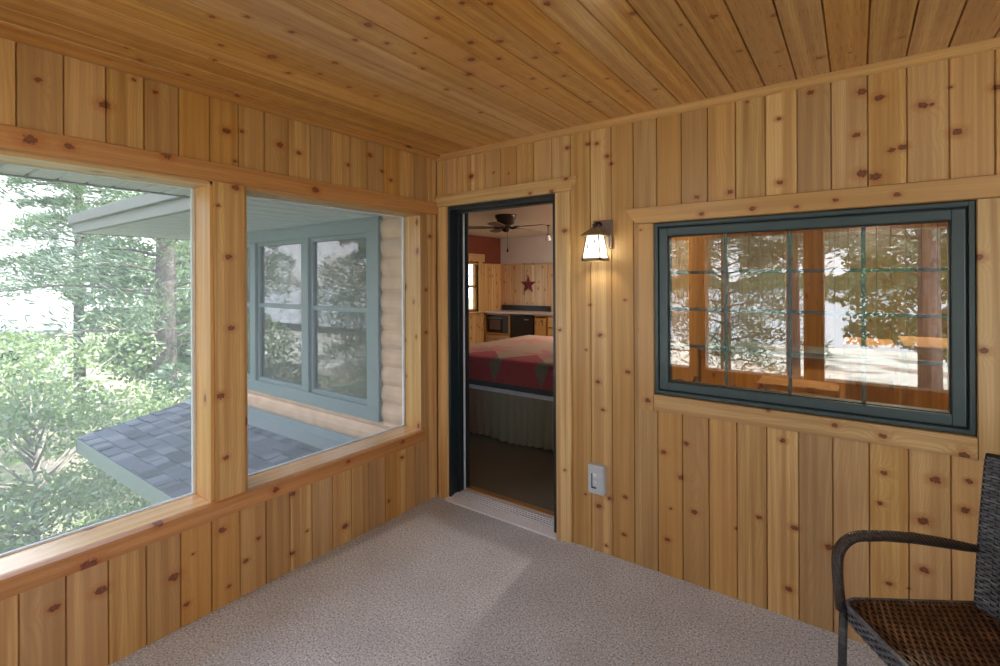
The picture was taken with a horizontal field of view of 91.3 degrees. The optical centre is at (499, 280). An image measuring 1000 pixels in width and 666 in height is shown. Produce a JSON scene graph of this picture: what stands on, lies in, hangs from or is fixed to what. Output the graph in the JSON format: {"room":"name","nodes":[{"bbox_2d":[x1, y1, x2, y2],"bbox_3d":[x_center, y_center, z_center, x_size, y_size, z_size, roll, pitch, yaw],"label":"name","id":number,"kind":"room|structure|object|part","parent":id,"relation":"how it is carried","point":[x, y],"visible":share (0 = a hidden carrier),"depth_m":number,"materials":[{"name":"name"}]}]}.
{"room":"enclosed porch","nodes":[
{"label":"enclosed porch","id":0,"kind":"room"},
{"bbox_2d":[0,164,258,200],"bbox_3d":[-2.093,-0.676,1.937,0.435,0.423,4.500,0,0,36],"label":"soffit","id":1,"kind":"structure","parent":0,"point":[5,170],"depth_m":2.32,"materials":[{"name":"white metal"}]},
{"bbox_2d":[0,38,437,665],"bbox_3d":[-1.521,0.458,2.205,0.165,2.695,3.400,0,0,36],"label":"wall","id":2,"kind":"structure","parent":0,"point":[104,613],"depth_m":2.25,"materials":[{"name":"brown wood"}]},
{"bbox_2d":[0,150,214,574],"bbox_3d":[-1.930,0.297,1.657,0.177,1.532,1.743,0,0,36],"label":"window","id":3,"kind":"structure","parent":2,"relation":"in","point":[201,191],"depth_m":2.29,"materials":[{"name":"brown wood"}]},
{"bbox_2d":[0,429,425,600],"bbox_3d":[-1.483,1.083,2.087,0.030,0.085,3.252,0,0,36],"label":"trim","id":4,"kind":"structure","parent":2,"relation":"attached to","point":[24,579],"depth_m":2.15,"materials":[{"name":"brown wood"}]},
{"bbox_2d":[0,124,437,214],"bbox_3d":[-1.450,-0.510,2.150,0.022,0.090,3.400,0,0,36],"label":"trim","id":5,"kind":"structure","parent":2,"relation":"attached to","point":[12,138],"depth_m":2.18,"materials":[{"name":"brown wood"}]},
{"bbox_2d":[0,24,439,159],"bbox_3d":[-1.444,-0.876,2.132,0.055,0.028,3.380,0,0,36],"label":"trim","id":6,"kind":"structure","parent":2,"relation":"attached to","point":[6,32],"depth_m":2.16,"materials":[{"name":"brown wood"}]},
{"bbox_2d":[213,181,245,501],"bbox_3d":[-1.366,0.287,2.404,0.172,1.505,0.140,0,0,36],"label":"wooden post","id":7,"kind":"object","parent":2,"relation":"attached to","point":[228,199],"depth_m":2.35,"materials":[{"name":"brown wood"}]},
{"bbox_2d":[244,186,422,489],"bbox_3d":[-0.975,0.293,2.966,0.177,1.532,1.239,0,0,36],"label":"window","id":8,"kind":"structure","parent":2,"relation":"in","point":[411,222],"depth_m":3.40,"materials":[{"name":"brown wood"}]},
{"bbox_2d":[247,162,437,455],"bbox_3d":[-0.197,1.802,7.036,3.930,5.395,6.020,0,0,36],"label":"wall","id":9,"kind":"structure","parent":0,"point":[390,227],"depth_m":3.83,"materials":[{"name":"brown wood"}]},
{"bbox_2d":[76,399,358,504],"bbox_3d":[-2.443,1.522,4.293,3.785,0.425,1.118,0,0,36],"label":"roof","id":10,"kind":"structure","parent":9,"relation":"attached to","point":[149,454],"depth_m":4.39,"materials":[{"name":"tile"}]},
{"bbox_2d":[247,216,382,421],"bbox_3d":[-2.088,0.309,4.796,3.005,1.622,0.240,0,0,36],"label":"window","id":11,"kind":"structure","parent":9,"relation":"in","point":[314,311],"depth_m":4.39,"materials":[{"name":"blue wood"}]},
{"bbox_3d":[-2.877,0.319,5.308,0.828,1.395,0.042,0,0,36],"label":"sash","id":12,"kind":"part","parent":11,"relation":"part of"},
{"bbox_3d":[-2.875,0.319,5.310,0.768,1.335,0.004,0,0,36],"label":"glass pane","id":13,"kind":"part","parent":11,"relation":"part of","materials":[{"name":"clear glass"}]},
{"bbox_3d":[-2.124,0.316,4.759,0.824,1.395,0.042,0,0,36],"label":"sash","id":14,"kind":"part","parent":11,"relation":"part of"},
{"bbox_3d":[-2.122,0.316,4.761,0.764,1.335,0.004,0,0,36],"label":"glass pane","id":15,"kind":"part","parent":11,"relation":"part of","materials":[{"name":"clear glass"}]},
{"bbox_3d":[-1.373,0.312,4.212,0.820,1.395,0.042,0,0,36],"label":"sash","id":16,"kind":"part","parent":11,"relation":"part of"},
{"bbox_3d":[-1.371,0.312,4.214,0.760,1.335,0.004,0,0,36],"label":"glass pane","id":17,"kind":"part","parent":11,"relation":"part of","materials":[{"name":"clear glass"}]},
{"bbox_2d":[468,235,500,344],"bbox_3d":[-1.677,0.383,8.197,0.161,2.545,5.840,0,0,36],"label":"wall","id":18,"kind":"structure","parent":0,"point":[491,247],"depth_m":10.04,"materials":[{"name":"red paint"}]},
{"bbox_2d":[469,253,484,314],"bbox_3d":[-0.756,0.087,9.430,0.200,1.230,1.340,0,0,36],"label":"window","id":19,"kind":"structure","parent":18,"relation":"in","point":[474,258],"depth_m":9.80,"materials":[{"name":"brown wood"}]},
{"bbox_3d":[-0.776,0.124,9.445,0.050,0.995,0.980,0,0,36],"label":"sash","id":20,"kind":"part","parent":19,"relation":"part of","materials":[{"name":"white wood"}]},
{"bbox_2d":[108,432,886,665],"bbox_3d":[0.755,1.659,4.244,8.700,0.252,9.370,0,0,36],"label":"floor","id":21,"kind":"structure","parent":0,"point":[440,582],"depth_m":2.29,"materials":[{"name":"carpet"}]},
{"bbox_2d":[484,313,514,341],"bbox_3d":[0.093,1.097,9.959,0.620,0.878,0.631,0,0,36],"label":"base cabinet","id":22,"kind":"object","parent":21,"relation":"on","point":[489,336],"visible":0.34,"depth_m":9.77,"materials":[{"name":"orange wood"}]},
{"bbox_3d":[-0.065,1.178,9.734,0.550,0.180,0.016,0,0,36],"label":"drawer","id":23,"kind":"part","parent":22,"relation":"part of","materials":[{"name":"brown wood"}]},
{"bbox_2d":[488,315,507,332],"bbox_3d":[0.090,0.876,9.944,0.515,0.337,0.498,0,0,36],"label":"microwave oven","id":24,"kind":"object","parent":22,"relation":"in","point":[496,323],"visible":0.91,"depth_m":9.74,"materials":[{"name":"black plastic"}]},
{"bbox_3d":[0.106,0.875,9.643,0.125,0.315,0.022,0,0,36],"label":"control panel","id":25,"kind":"part","parent":24,"relation":"part of","materials":[{"name":"black plastic"}]},
{"bbox_2d":[484,310,552,315],"bbox_3d":[0.744,0.636,9.506,2.250,0.033,0.627,0,0,36],"label":"countertop","id":26,"kind":"structure","parent":22,"relation":"on","point":[542,313],"depth_m":9.50,"materials":[{"name":"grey laminate"}]},
{"bbox_2d":[469,335,553,451],"bbox_3d":[0.754,0.960,5.362,2.412,1.130,2.064,0,0,36],"label":"bed","id":27,"kind":"object","parent":21,"relation":"on","point":[511,379],"visible":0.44,"depth_m":4.64,"materials":[{"name":"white fabric"}]},
{"bbox_2d":[469,335,552,396],"bbox_3d":[0.743,0.870,5.376,2.367,0.310,2.054,0,0,36],"label":"quilt","id":28,"kind":"object","parent":27,"relation":"on","point":[522,365],"depth_m":4.72,"materials":[{"name":"red fabric"}]},
{"bbox_3d":[0.762,0.932,5.362,2.320,0.245,1.970,0,0,36],"label":"mattress","id":29,"kind":"part","parent":27,"relation":"part of","materials":[{"name":"white fabric"}]},
{"bbox_2d":[511,314,533,337],"bbox_3d":[0.575,1.102,9.611,0.530,0.862,0.546,0,0,36],"label":"mini fridge","id":30,"kind":"object","parent":21,"relation":"on","point":[521,325],"visible":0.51,"depth_m":9.40,"materials":[{"name":"black plastic"}]},
{"bbox_2d":[534,315,546,335],"bbox_3d":[0.915,1.093,9.364,0.270,0.878,0.625,0,0,36],"label":"base cabinet","id":31,"kind":"object","parent":21,"relation":"on","point":[540,322],"visible":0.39,"depth_m":9.13,"materials":[{"name":"orange wood"}]},
{"bbox_3d":[0.751,1.075,9.139,0.220,0.740,0.016,0,0,36],"label":"door","id":32,"kind":"part","parent":31,"relation":"part of","materials":[{"name":"brown wood"}]},
{"bbox_2d":[547,316,552,336],"bbox_3d":[1.327,1.091,9.059,0.745,0.878,0.631,0,0,36],"label":"base cabinet","id":33,"kind":"object","parent":21,"relation":"on","point":[549,318],"visible":0.05,"depth_m":9.01,"materials":[{"name":"orange wood"}]},
{"bbox_3d":[1.167,1.002,8.836,0.680,0.240,0.016,0,0,36],"label":"drawer","id":34,"kind":"part","parent":33,"relation":"part of","materials":[{"name":"brown wood"}]},
{"bbox_3d":[1.166,0.772,8.836,0.680,0.180,0.016,0,0,36],"label":"drawer","id":35,"kind":"part","parent":33,"relation":"part of","materials":[{"name":"brown wood"}]},
{"bbox_2d":[831,453,999,665],"bbox_3d":[1.422,1.053,1.396,0.552,0.975,0.640,0,0,3],"label":"wicker armchair","id":36,"kind":"object","parent":21,"relation":"on","point":[902,632],"visible":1,"depth_m":1.62,"materials":[{"name":"wicker"}]},
{"bbox_3d":[1.195,1.335,1.709,0.039,0.410,0.029,0,0,3],"label":"leg","id":37,"kind":"part","parent":36,"relation":"part of","materials":[{"name":"black metal"}]},
{"bbox_3d":[1.403,1.011,1.696,0.479,0.281,0.041,0,0,5],"label":"armrest","id":38,"kind":"part","parent":36,"relation":"part of","materials":[{"name":"wicker"}]},
{"bbox_3d":[1.399,1.130,1.398,0.430,0.049,0.592,0,0,3],"label":"seat","id":39,"kind":"part","parent":36,"relation":"part of","materials":[{"name":"brown wicker"}]},
{"bbox_3d":[1.645,0.852,1.383,0.102,0.574,0.589,0,0,3],"label":"backrest","id":40,"kind":"part","parent":36,"relation":"part of","materials":[{"name":"wicker"}]},
{"bbox_2d":[0,0,999,238],"bbox_3d":[0.756,-0.958,4.135,8.850,0.115,9.530,0,0,36],"label":"ceiling","id":41,"kind":"structure","parent":0,"point":[439,77],"depth_m":1.89,"materials":[{"name":"brown wood"}]},
{"bbox_2d":[468,214,544,251],"bbox_3d":[0.120,-0.640,6.697,1.149,0.515,1.198,0,0,36],"label":"ceiling fan","id":42,"kind":"object","parent":41,"relation":"hanging from","point":[504,222],"visible":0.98,"depth_m":6.65,"materials":[{"name":"brown wood"}]},
{"bbox_3d":[-0.308,-0.726,6.728,0.475,0.029,0.136,0,0,0],"label":"blade","id":43,"kind":"part","parent":42,"relation":"part of","materials":[{"name":"brown wood"}]},
{"bbox_3d":[-0.040,-0.727,7.096,0.136,0.029,0.475,0,0,-18],"label":"blade","id":44,"kind":"part","parent":42,"relation":"part of","materials":[{"name":"brown wood"}]},
{"bbox_3d":[-0.041,-0.727,6.359,0.136,0.029,0.475,0,0,18],"label":"blade","id":45,"kind":"part","parent":42,"relation":"part of","materials":[{"name":"brown wood"}]},
{"bbox_2d":[545,225,550,240],"bbox_3d":[0.782,-0.771,7.947,0.096,0.260,0.094,0,0,36],"label":"glass pendant","id":46,"kind":"object","parent":41,"relation":"hanging from","point":[548,238],"visible":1,"depth_m":7.92,"materials":[{"name":"white glass"}]},
{"bbox_2d":[500,235,552,311],"bbox_3d":[1.946,0.366,9.094,4.920,2.545,0.161,0,0,36],"label":"wall","id":47,"kind":"structure","parent":0,"point":[532,256],"depth_m":10.04,"materials":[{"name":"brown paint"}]},
{"bbox_2d":[502,305,550,311],"bbox_3d":[0.527,0.565,10.023,1.170,0.109,0.046,0,0,36],"label":"backsplash","id":48,"kind":"structure","parent":47,"relation":"attached to","point":[504,307],"depth_m":9.98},
{"bbox_2d":[521,276,534,291],"bbox_3d":[0.565,0.065,9.994,0.371,0.353,0.045,0,0,36],"label":"star","id":49,"kind":"object","parent":47,"relation":"attached to","point":[528,284],"visible":1,"depth_m":9.98,"materials":[{"name":"red metal"}]},
{"bbox_2d":[672,234,738,381],"bbox_3d":[1.849,0.311,4.623,0.018,2.433,4.120,0,0,36],"label":"wall","id":50,"kind":"structure","parent":0,"point":[691,253],"depth_m":4.68,"materials":[{"name":"orange wood"}]},
{"bbox_2d":[437,49,999,644],"bbox_3d":[1.565,0.328,2.139,4.900,2.465,0.130,0,0,36],"label":"wall","id":51,"kind":"structure","parent":0,"point":[751,514],"depth_m":2.32,"materials":[{"name":"brown wood"}]},
{"bbox_2d":[434,176,577,542],"bbox_3d":[0.054,0.469,3.262,1.130,2.157,0.235,0,0,36],"label":"door","id":52,"kind":"structure","parent":51,"relation":"in","point":[453,210],"depth_m":3.32,"materials":[{"name":"paint"}]},
{"bbox_3d":[-0.006,-0.567,3.186,1.130,0.085,0.024,0,0,36],"label":"head casing","id":53,"kind":"part","parent":52,"relation":"part of","materials":[{"name":"brown wood"}]},
{"bbox_2d":[580,220,612,261],"bbox_3d":[0.537,-0.223,2.711,0.127,0.233,0.152,0,0,36],"label":"wall lantern","id":54,"kind":"object","parent":51,"relation":"attached to","point":[599,238],"visible":1,"depth_m":2.68,"materials":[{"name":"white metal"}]},
{"bbox_3d":[0.526,-0.183,2.700,0.100,0.124,0.100,0,0,36],"label":"lamp shade","id":55,"kind":"part","parent":54,"relation":"part of","materials":[{"name":"white glass"}]},
{"bbox_3d":[0.541,-0.307,2.720,0.032,0.046,0.099,0,0,36],"label":"arm","id":56,"kind":"part","parent":54,"relation":"part of","materials":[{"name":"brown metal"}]},
{"bbox_2d":[588,462,606,495],"bbox_3d":[0.548,1.124,2.768,0.098,0.162,0.054,0,0,36],"label":"electrical outlet","id":57,"kind":"object","parent":51,"relation":"attached to","point":[597,479],"visible":1,"depth_m":2.75,"materials":[{"name":"grey plastic"}]},
{"bbox_3d":[0.537,1.125,2.752,0.084,0.146,0.006,0,0,36],"label":"plate","id":58,"kind":"part","parent":57,"relation":"part of","materials":[{"name":"grey plastic"}]},
{"bbox_2d":[435,37,999,161],"bbox_3d":[1.515,-0.885,2.078,4.900,0.039,0.020,0,0,36],"label":"trim","id":59,"kind":"structure","parent":51,"relation":"attached to","point":[991,44],"depth_m":2.29,"materials":[{"name":"brown wood"}]},
{"bbox_2d":[625,174,999,460],"bbox_3d":[1.395,0.145,2.275,1.618,1.079,0.199,0,0,36],"label":"window","id":60,"kind":"structure","parent":51,"relation":"in","point":[655,240],"depth_m":2.10,"materials":[{"name":"green paint"}]},
{"bbox_2d":[692,376,699,381],"bbox_3d":[1.047,0.548,2.612,0.044,0.074,0.044,0,0,36],"label":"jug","id":61,"kind":"object","parent":60,"relation":"on","point":[695,379],"visible":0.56,"depth_m":2.60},
{"bbox_2d":[670,226,948,401],"bbox_3d":[1.342,0.146,2.263,1.098,0.763,0.010,0,0,36],"label":"grille","id":62,"kind":"object","parent":60,"relation":"attached to","point":[863,269],"depth_m":2.26,"materials":[{"name":"green paint"}]},
{"bbox_3d":[1.341,0.146,2.263,1.180,0.845,0.081,0,0,36],"label":"sash","id":63,"kind":"part","parent":60,"relation":"part of","materials":[{"name":"green paint"}]},
{"bbox_3d":[1.341,-0.351,2.204,1.618,0.087,0.024,0,0,36],"label":"head casing","id":64,"kind":"part","parent":60,"relation":"part of","materials":[{"name":"brown wood"}]},
{"bbox_2d":[739,222,947,404],"bbox_3d":[4.639,0.298,5.149,3.880,2.433,0.018,0,0,36],"label":"wall","id":65,"kind":"structure","parent":0,"point":[910,245],"depth_m":5.64,"materials":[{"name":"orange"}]},
{"bbox_3d":[3.424,1.576,3.476,3.880,0.112,4.125,0,0,36],"label":"floor","id":66,"kind":"structure","parent":0,"visible":0},
{"bbox_2d":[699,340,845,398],"bbox_3d":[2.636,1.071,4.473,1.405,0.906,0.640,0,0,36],"label":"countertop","id":67,"kind":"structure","parent":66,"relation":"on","point":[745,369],"depth_m":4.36,"materials":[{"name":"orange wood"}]},
{"bbox_2d":[756,376,839,397],"bbox_3d":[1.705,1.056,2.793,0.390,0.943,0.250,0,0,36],"label":"bench","id":68,"kind":"object","parent":66,"relation":"on","point":[799,385],"visible":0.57,"depth_m":2.75,"materials":[{"name":"brown wood"}]},
{"label":"outside","id":69,"kind":"structure","parent":0,"visible":0},
{"bbox_2d":[27,288,190,289],"bbox_3d":[-18.626,0.011,11.979,25.001,0.573,0.422,0,0,-17],"label":"utility wire","id":70,"kind":"object","parent":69,"point":[147,288],"visible":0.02,"depth_m":14.02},
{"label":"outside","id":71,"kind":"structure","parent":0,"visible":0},
{"bbox_2d":[0,298,472,546],"bbox_3d":[32.568,5.891,48.777,320.000,3.652,208.000,0,0,36],"label":"ground","id":72,"kind":"structure","parent":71,"point":[17,465],"depth_m":14.96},
{"bbox_2d":[0,290,15,381],"bbox_3d":[-15.934,-0.934,9.939,7.496,12.355,8.409,0,0,31],"label":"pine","id":73,"kind":"object","parent":72,"relation":"on","point":[2,326],"visible":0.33,"depth_m":12.50,"materials":[{"name":"green plant"}]},
{"bbox_2d":[0,269,26,303],"bbox_3d":[-17.841,-1.086,14.017,5.624,13.405,5.387,0,0,17],"label":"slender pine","id":74,"kind":"object","parent":72,"relation":"on","point":[13,281],"visible":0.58,"depth_m":15.80,"materials":[{"name":"green plant"}]},
{"bbox_2d":[0,301,72,414],"bbox_3d":[-25.493,3.932,20.934,7.000,5.700,10.400,0,0,36],"label":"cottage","id":75,"kind":"structure","parent":72,"relation":"on","point":[16,313],"depth_m":22.71,"materials":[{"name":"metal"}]},
{"bbox_3d":[-21.443,3.663,21.322,0.030,1.200,0.800,0,0,36],"label":"pane","id":76,"kind":"part","parent":75,"relation":"part of","materials":[{"name":"glass"}]},
{"bbox_2d":[0,176,153,419],"bbox_3d":[-17.340,-1.477,19.905,6.198,14.773,5.937,0,0,2],"label":"tree","id":77,"kind":"object","parent":72,"relation":"on","point":[43,203],"visible":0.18,"depth_m":18.99,"materials":[{"name":"green plant"}]},
{"bbox_3d":[-17.351,-3.792,19.905,6.198,10.143,5.937,0,0,2],"label":"crown","id":78,"kind":"part","parent":77,"relation":"part of","materials":[{"name":"green plant"}]},
{"bbox_2d":[0,324,185,553],"bbox_3d":[-6.262,2.533,6.323,4.327,4.002,4.421,0,0,-29],"label":"bush","id":79,"kind":"object","parent":72,"relation":"on","point":[23,408],"visible":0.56,"depth_m":6.21,"materials":[{"name":"green plant"}]},
{"bbox_2d":[0,175,190,409],"bbox_3d":[-9.712,-2.779,13.715,8.959,15.308,7.486,0,0,-19],"label":"tree","id":80,"kind":"object","parent":72,"relation":"on","point":[165,321],"visible":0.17,"depth_m":12.81,"materials":[{"name":"green plant"}]},
{"bbox_2d":[58,194,190,384],"bbox_3d":[-13.769,0.839,20.906,7.115,9.694,7.397,0,0,35],"label":"birch","id":81,"kind":"object","parent":72,"relation":"on","point":[150,367],"visible":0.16,"depth_m":19.05,"materials":[{"name":"green plant"}]},
{"bbox_2d":[89,360,190,497],"bbox_3d":[-7.110,3.180,10.618,3.292,2.939,2.834,0,0,36],"label":"spruce","id":82,"kind":"object","parent":72,"relation":"on","point":[163,372],"visible":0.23,"depth_m":10.52,"materials":[{"name":"green plant"}]},
{"bbox_2d":[105,246,189,386],"bbox_3d":[-15.685,1.510,25.327,7.735,9.390,7.116,0,0,-33],"label":"pine","id":83,"kind":"object","parent":72,"relation":"on","point":[183,246],"visible":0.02,"depth_m":23.80,"materials":[{"name":"green plant"}]},
{"bbox_2d":[142,244,190,375],"bbox_3d":[-10.581,0.985,20.371,6.466,8.810,6.722,0,0,-3],"label":"birch","id":84,"kind":"object","parent":72,"relation":"on","point":[186,357],"visible":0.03,"depth_m":18.70,"materials":[{"name":"green plant"}]},
{"bbox_3d":[-2.610,-0.897,4.534,3.460,0.535,1.394,0,0,36],"label":"roof","id":85,"kind":"structure","parent":0,"visible":0},
{"bbox_2d":[68,193,385,239],"bbox_3d":[-2.476,-0.583,4.352,3.890,0.185,1.250,0,0,36],"label":"soffit","id":86,"kind":"structure","parent":85,"relation":"attached to","point":[149,215],"depth_m":4.03,"materials":[{"name":"white metal"}]}
]}

